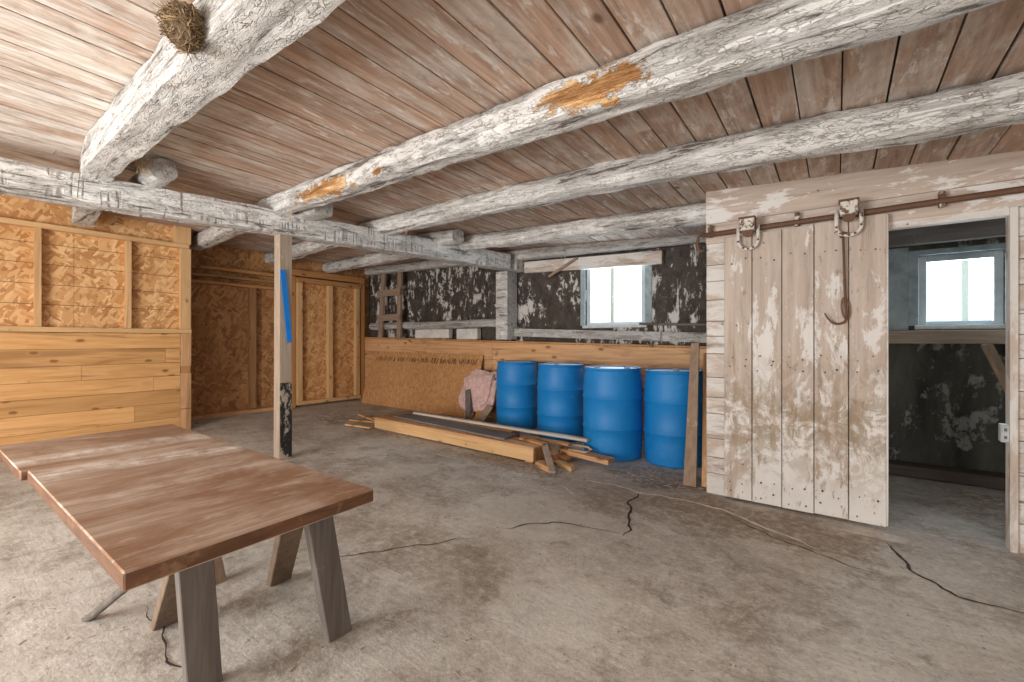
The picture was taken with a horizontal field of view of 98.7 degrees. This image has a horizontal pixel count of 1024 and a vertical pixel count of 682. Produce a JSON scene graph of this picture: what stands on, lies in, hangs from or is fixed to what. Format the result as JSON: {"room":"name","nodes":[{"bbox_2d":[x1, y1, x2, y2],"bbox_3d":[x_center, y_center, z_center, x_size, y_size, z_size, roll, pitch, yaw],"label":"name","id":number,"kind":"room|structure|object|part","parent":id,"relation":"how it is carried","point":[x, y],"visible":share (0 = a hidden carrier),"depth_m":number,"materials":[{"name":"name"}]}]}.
{"room":"farm building","nodes":[
{"label":"farm building","id":0,"kind":"room"},
{"bbox_2d":[2,348,161,414],"bbox_3d":[-5.680,-0.270,5.817,0.550,3.020,8.710,0,0,36],"label":"wall","id":1,"kind":"structure","parent":0,"point":[125,348],"depth_m":5.58,"materials":[{"name":"brown wood"}]},
{"bbox_2d":[0,194,190,444],"bbox_3d":[-6.184,-0.255,3.921,0.892,2.950,5.360,0,0,36],"label":"wall","id":2,"kind":"structure","parent":0,"point":[88,295],"depth_m":5.05,"materials":[{"name":"brown wood"}]},
{"bbox_3d":[-5.874,-1.240,3.680,0.091,0.055,5.340,0,0,36],"label":"rail","id":3,"kind":"part","parent":2,"relation":"part of","materials":[{"name":"brown wood"}]},
{"bbox_3d":[-5.865,-0.125,3.686,0.099,0.054,5.360,0,0,36],"label":"rail","id":4,"kind":"part","parent":2,"relation":"part of","materials":[{"name":"brown wood"}]},
{"bbox_2d":[189,245,368,419],"bbox_3d":[-3.869,-0.255,7.608,0.135,2.950,3.338,0,0,36],"label":"wall","id":5,"kind":"structure","parent":0,"point":[232,366],"depth_m":7.01,"materials":[{"name":"brown wood"}]},
{"bbox_3d":[-4.367,-0.882,6.937,0.108,0.045,1.630,0,0,36],"label":"rail","id":6,"kind":"part","parent":5,"relation":"part of","materials":[{"name":"brown wood"}]},
{"bbox_3d":[-4.375,-0.993,6.942,0.088,0.045,1.630,0,0,36],"label":"rail","id":7,"kind":"part","parent":5,"relation":"part of","materials":[{"name":"brown wood"}]},
{"bbox_3d":[-4.363,-1.105,6.934,0.118,0.050,1.630,0,0,36],"label":"rail","id":8,"kind":"part","parent":5,"relation":"part of","materials":[{"name":"brown wood"}]},
{"bbox_3d":[-4.367,1.143,6.937,0.108,0.075,1.630,0,0,36],"label":"plate","id":9,"kind":"part","parent":5,"relation":"part of","materials":[{"name":"brown wood"}]},
{"bbox_3d":[-3.845,0.025,7.651,0.098,2.310,0.120,0,0,36],"label":"door post","id":10,"kind":"part","parent":5,"relation":"part of","materials":[{"name":"brown wood"}]},
{"bbox_2d":[296,277,360,404],"bbox_3d":[-3.389,0.005,8.185,0.102,2.230,1.260,0,0,36],"label":"door","id":11,"kind":"structure","parent":5,"relation":"in","point":[327,312],"depth_m":8.14,"materials":[{"name":"brown wood"}]},
{"bbox_3d":[-3.383,-1.067,8.180,0.087,0.087,1.260,0,0,36],"label":"rail","id":12,"kind":"part","parent":11,"relation":"part of","materials":[{"name":"brown wood"}]},
{"bbox_3d":[-3.383,1.089,8.180,0.087,0.062,1.260,0,0,36],"label":"rail","id":13,"kind":"part","parent":11,"relation":"part of","materials":[{"name":"brown wood"}]},
{"bbox_3d":[-3.010,0.020,8.766,0.118,2.320,0.095,0,0,36],"label":"door post","id":14,"kind":"part","parent":5,"relation":"part of","materials":[{"name":"brown wood"}]},
{"bbox_2d":[0,399,1023,681],"bbox_3d":[-1.490,1.189,2.779,10.900,0.083,9.100,0,0,36],"label":"floor","id":15,"kind":"structure","parent":0,"point":[264,629],"depth_m":2.18,"materials":[{"name":"concrete"}]},
{"bbox_2d":[0,424,372,681],"bbox_3d":[-1.533,0.885,1.993,2.165,0.689,0.899,0,0,36],"label":"work table","id":16,"kind":"object","parent":15,"relation":"on","point":[167,502],"visible":1,"depth_m":1.57,"materials":[{"name":"brown wood"}]},
{"bbox_3d":[-1.289,0.908,1.726,0.577,0.623,0.118,0,0,41],"label":"leg","id":17,"kind":"part","parent":16,"relation":"part of","materials":[{"name":"brown wood"}]},
{"bbox_3d":[-1.097,0.903,1.532,0.050,0.633,0.143,0,0,36],"label":"leg","id":18,"kind":"part","parent":16,"relation":"part of","materials":[{"name":"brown wood"}]},
{"bbox_3d":[-1.613,0.908,2.276,0.351,0.623,0.103,0,0,32],"label":"leg","id":19,"kind":"part","parent":16,"relation":"part of","materials":[{"name":"brown wood"}]},
{"bbox_3d":[-1.025,0.908,2.013,0.111,0.623,0.603,0,0,-36],"label":"leg","id":20,"kind":"part","parent":16,"relation":"part of","materials":[{"name":"brown wood"}]},
{"bbox_3d":[-0.755,0.903,1.786,0.052,0.633,0.209,0,0,36],"label":"leg","id":21,"kind":"part","parent":16,"relation":"part of","materials":[{"name":"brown wood"}]},
{"bbox_2d":[274,234,291,459],"bbox_3d":[-2.320,0.040,4.458,0.136,2.302,0.140,0,0,36],"label":"support post","id":22,"kind":"object","parent":15,"relation":"on","point":[282,243],"visible":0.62,"depth_m":4.42,"materials":[{"name":"brown wood"}]},
{"bbox_2d":[345,423,372,428],"bbox_3d":[-2.098,1.161,6.013,0.484,0.022,0.060,0,0,29],"label":"broken lath","id":23,"kind":"object","parent":15,"relation":"on","point":[347,424],"visible":1,"depth_m":5.99,"materials":[{"name":"brown wood"}]},
{"bbox_2d":[349,419,374,422],"bbox_3d":[-2.049,1.130,6.206,0.589,0.022,0.060,0,0,22],"label":"broken lath","id":24,"kind":"object","parent":15,"relation":"on","point":[357,420],"visible":0.58,"depth_m":6.20,"materials":[{"name":"brown wood"}]},
{"bbox_2d":[358,413,374,421],"bbox_3d":[-2.048,1.099,6.299,0.060,0.022,0.747,0,0,-38],"label":"broken lath","id":25,"kind":"object","parent":24,"relation":"on","point":[361,414],"visible":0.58,"depth_m":6.34,"materials":[{"name":"brown wood"}]},
{"bbox_2d":[361,351,483,418],"bbox_3d":[-1.638,0.690,7.603,2.830,0.980,0.325,0,0,36],"label":"sheet","id":26,"kind":"object","parent":15,"relation":"on","point":[423,382],"visible":0.99,"depth_m":7.54,"materials":[{"name":"brown wood"}]},
{"bbox_2d":[373,413,544,462],"bbox_3d":[-0.704,1.104,5.286,2.633,0.204,0.418,0,0,38],"label":"beam","id":27,"kind":"structure","parent":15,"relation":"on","point":[513,447],"depth_m":5.00,"materials":[{"name":"brown wood"}]},
{"bbox_3d":[-0.753,1.021,5.359,2.001,0.038,0.266,0,0,40],"label":"slate strip","id":28,"kind":"part","parent":27,"relation":"part of","materials":[{"name":"beige wood"}]},
{"bbox_2d":[519,436,545,445],"bbox_3d":[0.207,1.031,4.541,0.077,0.026,0.368,0,0,-39],"label":"board","id":29,"kind":"object","parent":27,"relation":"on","point":[523,438],"visible":1,"depth_m":4.51,"materials":[{"name":"brown wood"}]},
{"bbox_2d":[406,412,519,436],"bbox_3d":[-0.701,1.107,5.658,1.850,0.186,0.170,0,0,36],"label":"board","id":30,"kind":"object","parent":15,"relation":"on","point":[517,433],"visible":0.22,"depth_m":5.29,"materials":[{"name":"brown wood"}]},
{"bbox_2d":[413,411,589,441],"bbox_3d":[-0.282,1.009,5.324,2.660,0.056,0.070,0,0,36],"label":"pale slat","id":31,"kind":"object","parent":30,"relation":"on","point":[577,438],"visible":1,"depth_m":5.11,"materials":[{"name":"brown wood"}]},
{"bbox_2d":[465,389,470,419],"bbox_3d":[-0.639,0.945,6.415,0.085,0.482,0.286,0,0,-7],"label":"board offcut","id":32,"kind":"object","parent":15,"relation":"on","point":[467,392],"visible":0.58,"depth_m":6.41,"materials":[{"name":"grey wood"}]},
{"bbox_2d":[458,369,496,412],"bbox_3d":[-0.486,0.740,6.529,0.732,0.644,0.274,0,0,36],"label":"insulation batt","id":33,"kind":"object","parent":15,"relation":"on","point":[482,384],"visible":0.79,"depth_m":6.42,"materials":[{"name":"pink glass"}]},
{"bbox_2d":[473,410,482,420],"bbox_3d":[-0.464,1.060,6.323,0.150,0.229,0.192,0,0,36],"label":"board offcut","id":34,"kind":"object","parent":15,"relation":"on","point":[478,413],"visible":0.14,"depth_m":6.33,"materials":[{"name":"brown wood"}]},
{"bbox_2d":[476,404,492,421],"bbox_3d":[-0.395,1.045,6.197,0.244,0.287,0.115,0,0,-30],"label":"board offcut","id":35,"kind":"object","parent":15,"relation":"on","point":[488,408],"visible":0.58,"depth_m":6.20,"materials":[{"name":"brown wood"}]},
{"bbox_2d":[0,407,1021,676],"bbox_3d":[-0.704,1.196,3.451,8.206,0.072,5.272,0,0,33],"label":"litter","id":36,"kind":"object","parent":15,"relation":"on","point":[386,433],"visible":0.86,"depth_m":3.71,"materials":[{"name":"brown wood"}]},
{"bbox_2d":[496,360,537,428],"bbox_3d":[0.072,0.736,6.132,0.596,0.916,0.596,0,0,14],"label":"drum","id":37,"kind":"object","parent":15,"relation":"on","point":[516,383],"visible":0.87,"depth_m":5.88,"materials":[{"name":"blue plastic"}]},
{"bbox_2d":[535,460,548,472],"bbox_3d":[0.311,1.183,4.164,0.092,0.052,0.262,0,0,-30],"label":"block","id":38,"kind":"object","parent":15,"relation":"on","point":[540,464],"visible":0.8,"depth_m":4.16,"materials":[{"name":"brown wood"}]},
{"bbox_2d":[542,442,555,473],"bbox_3d":[0.347,1.117,4.232,0.060,0.172,0.510,0,0,-5],"label":"stick","id":39,"kind":"object","parent":15,"relation":"on","point":[545,448],"visible":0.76,"depth_m":4.16,"materials":[{"name":"brown wood"}]},
{"bbox_2d":[542,441,564,452],"bbox_3d":[0.334,1.135,4.702,0.456,0.144,0.140,0,0,34],"label":"board","id":40,"kind":"object","parent":15,"relation":"on","point":[552,446],"visible":0.16,"depth_m":4.55,"materials":[{"name":"brown wood"}]},
{"bbox_2d":[524,435,571,445],"bbox_3d":[0.365,1.062,4.703,0.562,0.037,0.090,0,0,32],"label":"board","id":41,"kind":"object","parent":40,"relation":"on","point":[564,443],"visible":0.84,"depth_m":4.66,"materials":[{"name":"brown wood"}]},
{"bbox_2d":[537,363,583,441],"bbox_3d":[0.610,0.741,5.505,0.604,0.922,0.604,0,0,18],"label":"drum","id":42,"kind":"object","parent":15,"relation":"on","point":[559,385],"visible":0.84,"depth_m":5.25,"materials":[{"name":"blue plastic"}]},
{"bbox_2d":[553,459,574,470],"bbox_3d":[0.485,1.189,4.252,0.073,0.043,0.371,0,0,-30],"label":"board","id":43,"kind":"object","parent":15,"relation":"on","point":[565,465],"visible":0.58,"depth_m":4.19,"materials":[{"name":"brown wood"}]},
{"bbox_2d":[550,450,558,459],"bbox_3d":[0.414,1.135,4.381,0.100,0.056,0.178,0,0,36],"label":"board","id":44,"kind":"object","parent":43,"relation":"on","point":[554,454],"visible":0.68,"depth_m":4.33,"materials":[{"name":"brown wood"}]},
{"bbox_2d":[558,453,571,462],"bbox_3d":[0.425,1.182,4.571,0.125,0.052,0.500,0,0,-37],"label":"block","id":45,"kind":"object","parent":15,"relation":"on","point":[566,458],"visible":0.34,"depth_m":4.40,"materials":[{"name":"brown wood"}]},
{"bbox_2d":[560,446,614,464],"bbox_3d":[0.629,1.136,4.501,0.148,0.054,0.936,0,0,-43],"label":"board","id":46,"kind":"object","parent":45,"relation":"on","point":[595,457],"visible":0.54,"depth_m":4.30,"materials":[{"name":"brown wood"}]},
{"bbox_2d":[568,443,592,452],"bbox_3d":[0.604,1.097,4.570,0.543,0.049,0.194,0,0,36],"label":"hose","id":47,"kind":"object","parent":46,"relation":"on","point":[577,445],"visible":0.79,"depth_m":4.46,"materials":[{"name":"grey rubber"}]},
{"bbox_2d":[582,366,642,460],"bbox_3d":[1.075,0.743,4.713,0.636,0.936,0.636,0,0,27],"label":"drum","id":48,"kind":"object","parent":15,"relation":"on","point":[612,395],"visible":0.91,"depth_m":4.44,"materials":[{"name":"blue plastic"}]},
{"bbox_3d":[1.075,0.288,4.713,0.554,0.005,0.554,0,0,27],"label":"drum lid","id":49,"kind":"part","parent":48,"relation":"part of","materials":[{"name":"blue plastic"}]},
{"bbox_2d":[643,368,702,468],"bbox_3d":[1.639,0.752,4.458,0.592,0.929,0.592,0,0,20],"label":"drum","id":50,"kind":"object","parent":15,"relation":"on","point":[665,399],"visible":0.81,"depth_m":4.23,"materials":[{"name":"blue plastic"}]},
{"bbox_3d":[1.639,0.301,4.458,0.509,0.005,0.509,0,0,39],"label":"drum lid","id":51,"kind":"part","parent":50,"relation":"part of","materials":[{"name":"blue plastic"}]},
{"bbox_2d":[683,343,699,486],"bbox_3d":[1.614,0.618,3.908,0.106,1.205,0.489,0,0,30],"label":"plank","id":52,"kind":"object","parent":15,"relation":"on","point":[691,445],"visible":1,"depth_m":3.87,"materials":[{"name":"brown wood"}]},
{"bbox_2d":[702,353,706,486],"bbox_3d":[1.744,0.665,3.962,0.073,1.110,0.624,0,0,27],"label":"plank","id":53,"kind":"object","parent":15,"relation":"on","point":[704,416],"visible":0.57,"depth_m":3.91,"materials":[{"name":"brown wood"}]},
{"bbox_2d":[889,459,1005,490],"bbox_3d":[3.896,1.170,3.811,1.740,0.100,0.220,0,0,36],"label":"baseboard","id":54,"kind":"structure","parent":15,"relation":"on","point":[971,477],"depth_m":3.81,"materials":[{"name":"brown wood"}]},
{"bbox_2d":[981,344,1005,393],"bbox_3d":[3.847,0.625,3.262,0.078,1.202,0.699,0,0,6],"label":"diagonal brace","id":55,"kind":"object","parent":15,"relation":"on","point":[990,351],"visible":0.49,"depth_m":3.51,"materials":[{"name":"brown wood"}]},
{"bbox_2d":[0,0,1023,269],"bbox_3d":[-1.468,-1.306,2.763,10.956,0.731,9.100,0,0,36],"label":"ceiling","id":56,"kind":"structure","parent":0,"point":[373,76],"depth_m":2.31,"materials":[{"name":"brown wood"}]},
{"bbox_2d":[71,0,344,226],"bbox_3d":[-1.898,-1.223,2.398,7.722,0.579,0.337,0,0,40],"label":"joist","id":57,"kind":"object","parent":56,"relation":"attached to","point":[169,89],"visible":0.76,"depth_m":1.92,"materials":[{"name":"white wood"}]},
{"bbox_2d":[153,0,205,62],"bbox_3d":[-1.222,-1.157,1.635,0.222,0.211,0.177,0,0,36],"label":"nest","id":58,"kind":"object","parent":57,"relation":"in","point":[183,28],"visible":0.99,"depth_m":1.58,"materials":[{"name":"plant"}]},
{"bbox_2d":[322,202,705,272],"bbox_3d":[-0.864,-1.231,6.008,6.814,0.449,0.219,0,0,41],"label":"joist","id":59,"kind":"object","parent":56,"relation":"attached to","point":[693,214],"visible":0.85,"depth_m":4.60,"materials":[{"name":"white wood"}]},
{"bbox_2d":[364,234,705,275],"bbox_3d":[-0.207,-1.282,6.763,6.635,0.356,0.196,0,0,37],"label":"joist","id":60,"kind":"object","parent":56,"relation":"attached to","point":[612,246],"visible":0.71,"depth_m":5.99,"materials":[{"name":"white wood"}]},
{"bbox_2d":[190,0,1004,250],"bbox_3d":[-1.084,-1.187,3.329,8.935,0.602,0.221,0,0,41],"label":"joist","id":61,"kind":"object","parent":56,"relation":"attached to","point":[768,35],"visible":0.84,"depth_m":1.81,"materials":[{"name":"white wood"}]},
{"bbox_2d":[264,72,1023,263],"bbox_3d":[-0.460,-1.167,4.190,9.767,0.629,0.257,0,0,42],"label":"joist","id":62,"kind":"object","parent":56,"relation":"attached to","point":[998,102],"visible":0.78,"depth_m":2.41,"materials":[{"name":"white wood"}]},
{"bbox_2d":[364,337,706,439],"bbox_3d":[-0.198,0.571,6.860,6.730,1.298,0.200,0,0,36],"label":"wall","id":63,"kind":"structure","parent":0,"point":[588,354],"depth_m":6.19,"materials":[{"name":"brown wood"}]},
{"bbox_2d":[377,272,402,337],"bbox_3d":[-2.290,-0.668,8.260,0.660,1.229,0.097,0,0,36],"label":"ladder","id":64,"kind":"object","parent":63,"relation":"on","point":[382,293],"visible":0.99,"depth_m":8.18,"materials":[{"name":"brown wood"}]},
{"bbox_2d":[415,329,451,337],"bbox_3d":[-1.388,-0.126,7.757,0.850,0.159,0.110,0,0,36],"label":"wall block","id":65,"kind":"object","parent":63,"relation":"on","point":[426,333],"visible":1,"depth_m":7.67,"materials":[{"name":"grey wood"}]},
{"bbox_2d":[369,319,495,329],"bbox_3d":[-1.468,-0.280,7.791,3.280,0.152,0.159,0,0,36],"label":"log","id":66,"kind":"object","parent":65,"relation":"on","point":[477,323],"visible":0.86,"depth_m":7.52,"materials":[{"name":"grey wood"}]},
{"bbox_2d":[457,328,480,339],"bbox_3d":[-0.716,-0.115,7.261,0.460,0.181,0.110,0,0,36],"label":"wall block","id":67,"kind":"object","parent":63,"relation":"on","point":[470,333],"visible":1,"depth_m":7.17,"materials":[{"name":"grey wood"}]},
{"bbox_2d":[496,271,516,339],"bbox_3d":[-0.083,-0.531,6.688,0.220,1.022,0.260,0,0,36],"label":"wall post","id":68,"kind":"object","parent":63,"relation":"on","point":[506,281],"visible":1,"depth_m":6.59,"materials":[{"name":"grey wood"}]},
{"bbox_2d":[506,257,525,272],"bbox_3d":[0.047,-1.140,6.611,0.220,0.190,0.250,0,0,36],"label":"block","id":69,"kind":"object","parent":68,"relation":"on","point":[517,266],"visible":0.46,"depth_m":6.50,"materials":[{"name":"grey wood"}]},
{"bbox_2d":[514,329,660,340],"bbox_3d":[0.952,-0.093,6.035,2.200,0.190,0.120,0,0,36],"label":"sill timber","id":70,"kind":"structure","parent":63,"relation":"on","point":[554,333],"depth_m":5.88,"materials":[{"name":"grey wood"}]},
{"bbox_2d":[661,332,706,342],"bbox_3d":[2.180,-0.041,5.128,0.835,0.143,0.120,0,0,36],"label":"sill timber","id":71,"kind":"structure","parent":63,"relation":"on","point":[665,336],"depth_m":5.17,"materials":[{"name":"grey wood"}]},
{"bbox_2d":[369,237,1023,472],"bbox_3d":[1.180,-0.230,6.058,10.200,3.000,0.173,0,0,36],"label":"wall","id":72,"kind":"structure","parent":0,"point":[947,402],"depth_m":4.19,"materials":[{"name":"black paint"}]},
{"bbox_2d":[524,250,662,273],"bbox_3d":[1.025,-1.062,6.000,2.040,0.235,0.070,0,0,36],"label":"board","id":73,"kind":"object","parent":72,"relation":"attached to","point":[651,257],"visible":1,"depth_m":5.85,"materials":[{"name":"beige wood"}]},
{"bbox_2d":[548,257,577,277],"bbox_3d":[0.711,-1.030,6.163,0.472,0.249,0.025,0,0,36],"label":"stick","id":74,"kind":"object","parent":73,"relation":"attached to","point":[575,258],"visible":1,"depth_m":6.15,"materials":[{"name":"brown wood"}]},
{"bbox_2d":[580,250,651,327],"bbox_3d":[1.381,-0.657,5.858,1.000,0.965,0.135,0,0,36],"label":"window","id":75,"kind":"structure","parent":72,"relation":"in","point":[646,270],"depth_m":5.83,"materials":[{"name":"blue paint"}]},
{"bbox_3d":[1.355,-0.195,5.840,0.900,0.039,0.075,0,0,36],"label":"sill","id":76,"kind":"part","parent":75,"relation":"part of","materials":[{"name":"grey wood"}]},
{"bbox_3d":[1.393,-0.650,5.892,0.840,0.880,0.065,0,0,36],"label":"frame","id":77,"kind":"part","parent":75,"relation":"part of","materials":[{"name":"white paint"}]},
{"bbox_2d":[639,323,706,325],"bbox_3d":[2.062,-0.196,5.215,1.121,0.072,0.060,0,0,36],"label":"strip","id":78,"kind":"object","parent":72,"relation":"attached to","point":[669,324],"visible":0.58,"depth_m":5.24,"materials":[{"name":"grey wood"}]},
{"bbox_2d":[889,218,1005,247],"bbox_3d":[3.941,-0.995,3.871,1.740,0.230,0.070,0,0,36],"label":"lintel timber","id":79,"kind":"object","parent":72,"relation":"attached to","point":[991,228],"visible":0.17,"depth_m":3.89,"materials":[{"name":"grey wood"}]},
{"bbox_2d":[889,330,1023,343],"bbox_3d":[3.997,-0.035,3.779,1.540,0.120,0.150,0,0,36],"label":"sill","id":80,"kind":"structure","parent":72,"relation":"attached to","point":[913,336],"depth_m":3.83,"materials":[{"name":"brown wood"}]},
{"bbox_2d":[908,243,1005,329],"bbox_3d":[4.001,-0.470,3.923,0.705,0.730,0.135,0,0,36],"label":"window","id":81,"kind":"structure","parent":72,"relation":"in","point":[917,266],"depth_m":3.96,"materials":[{"name":"blue paint"}]},
{"bbox_3d":[3.975,-0.124,3.905,0.605,0.039,0.075,0,0,36],"label":"sill","id":82,"kind":"part","parent":81,"relation":"part of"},
{"bbox_2d":[707,300,721,377],"bbox_3d":[2.127,-0.020,4.260,0.080,2.520,1.620,0,0,36],"label":"wall","id":83,"kind":"structure","parent":0,"point":[707,300],"depth_m":3.61,"materials":[{"name":"beige wood"}]},
{"bbox_2d":[706,150,1023,552],"bbox_3d":[2.916,0.010,2.601,3.300,2.440,0.090,0,0,36],"label":"wall","id":84,"kind":"structure","parent":0,"point":[818,196],"depth_m":2.81,"materials":[{"name":"beige wood"}]},
{"bbox_2d":[696,186,1023,252],"bbox_3d":[2.628,-0.812,2.730,2.817,0.216,0.065,0,0,36],"label":"door track","id":85,"kind":"object","parent":84,"relation":"attached to","point":[942,200],"visible":0.96,"depth_m":2.82,"materials":[{"name":"metal"}]},
{"bbox_2d":[724,197,888,526],"bbox_3d":[2.024,0.138,3.108,0.973,2.145,0.144,0,0,36],"label":"sliding door","id":86,"kind":"structure","parent":85,"relation":"hanging from","point":[786,363],"depth_m":3.10,"materials":[{"name":"wood"}]},
{"bbox_2d":[824,231,850,324],"bbox_3d":[2.201,-0.422,2.977,0.145,0.627,0.039,0,0,36],"label":"iron hook","id":87,"kind":"object","parent":86,"relation":"hanging from","point":[846,317],"visible":1,"depth_m":2.96,"materials":[{"name":"metal"}]},
{"bbox_2d":[998,423,1009,442],"bbox_3d":[2.903,0.542,2.597,0.034,0.105,0.062,0,0,36],"label":"outlet box","id":88,"kind":"object","parent":84,"relation":"attached to","point":[1003,429],"visible":1,"depth_m":2.58,"materials":[{"name":"white plastic"}]},
{"bbox_3d":[2.888,0.541,2.575,0.032,0.093,0.005,0,0,36],"label":"plate","id":89,"kind":"part","parent":88,"relation":"part of","materials":[{"name":"white plastic"}]},
{"bbox_3d":[-4.149,-0.245,-0.820,10.900,2.970,0.150,0,0,36],"label":"wall","id":90,"kind":"structure","parent":0,"visible":0},
{"bbox_2d":[0,157,510,270],"bbox_3d":[-3.197,-1.194,3.657,8.339,0.333,0.247,0,0,-42],"label":"girder","id":91,"kind":"object","parent":90,"relation":"attached to","point":[17,178],"visible":0.91,"depth_m":3.95,"materials":[{"name":"white wood"}]},
{"bbox_2d":[128,158,177,188],"bbox_3d":[-3.037,-1.374,3.715,0.706,0.200,0.194,0,0,39],"label":"joist","id":92,"kind":"object","parent":91,"relation":"on","point":[163,172],"visible":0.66,"depth_m":3.52,"materials":[{"name":"white wood"}]},
{"bbox_2d":[134,157,151,174],"bbox_3d":[-2.788,-1.324,3.321,0.104,0.141,0.125,0,0,-41],"label":"straw wisp","id":93,"kind":"object","parent":92,"relation":"hanging from","point":[138,160],"visible":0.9,"depth_m":3.32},
{"bbox_2d":[296,202,332,220],"bbox_3d":[-2.109,-1.336,4.524,0.744,0.228,0.195,0,0,41],"label":"joist","id":94,"kind":"object","parent":91,"relation":"on","point":[321,212],"visible":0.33,"depth_m":4.33,"materials":[{"name":"white wood"}]},
{"bbox_2d":[414,229,463,245],"bbox_3d":[-0.959,-1.300,5.619,0.793,0.228,0.207,0,0,39],"label":"joist","id":95,"kind":"object","parent":91,"relation":"on","point":[455,236],"visible":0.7,"depth_m":5.42,"materials":[{"name":"white wood"}]},
{"label":"outside","id":96,"kind":"structure","parent":0,"visible":0},
{"bbox_2d":[611,268,614,321],"bbox_3d":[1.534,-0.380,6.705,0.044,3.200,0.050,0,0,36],"label":"porch post","id":97,"kind":"object","parent":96,"point":[612,269],"visible":0.16,"depth_m":6.68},
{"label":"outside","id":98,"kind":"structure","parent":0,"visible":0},
{"bbox_2d":[961,260,967,320],"bbox_3d":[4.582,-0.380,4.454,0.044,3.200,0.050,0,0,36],"label":"window mullion","id":99,"kind":"object","parent":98,"point":[964,263],"visible":0.16,"depth_m":4.44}
]}

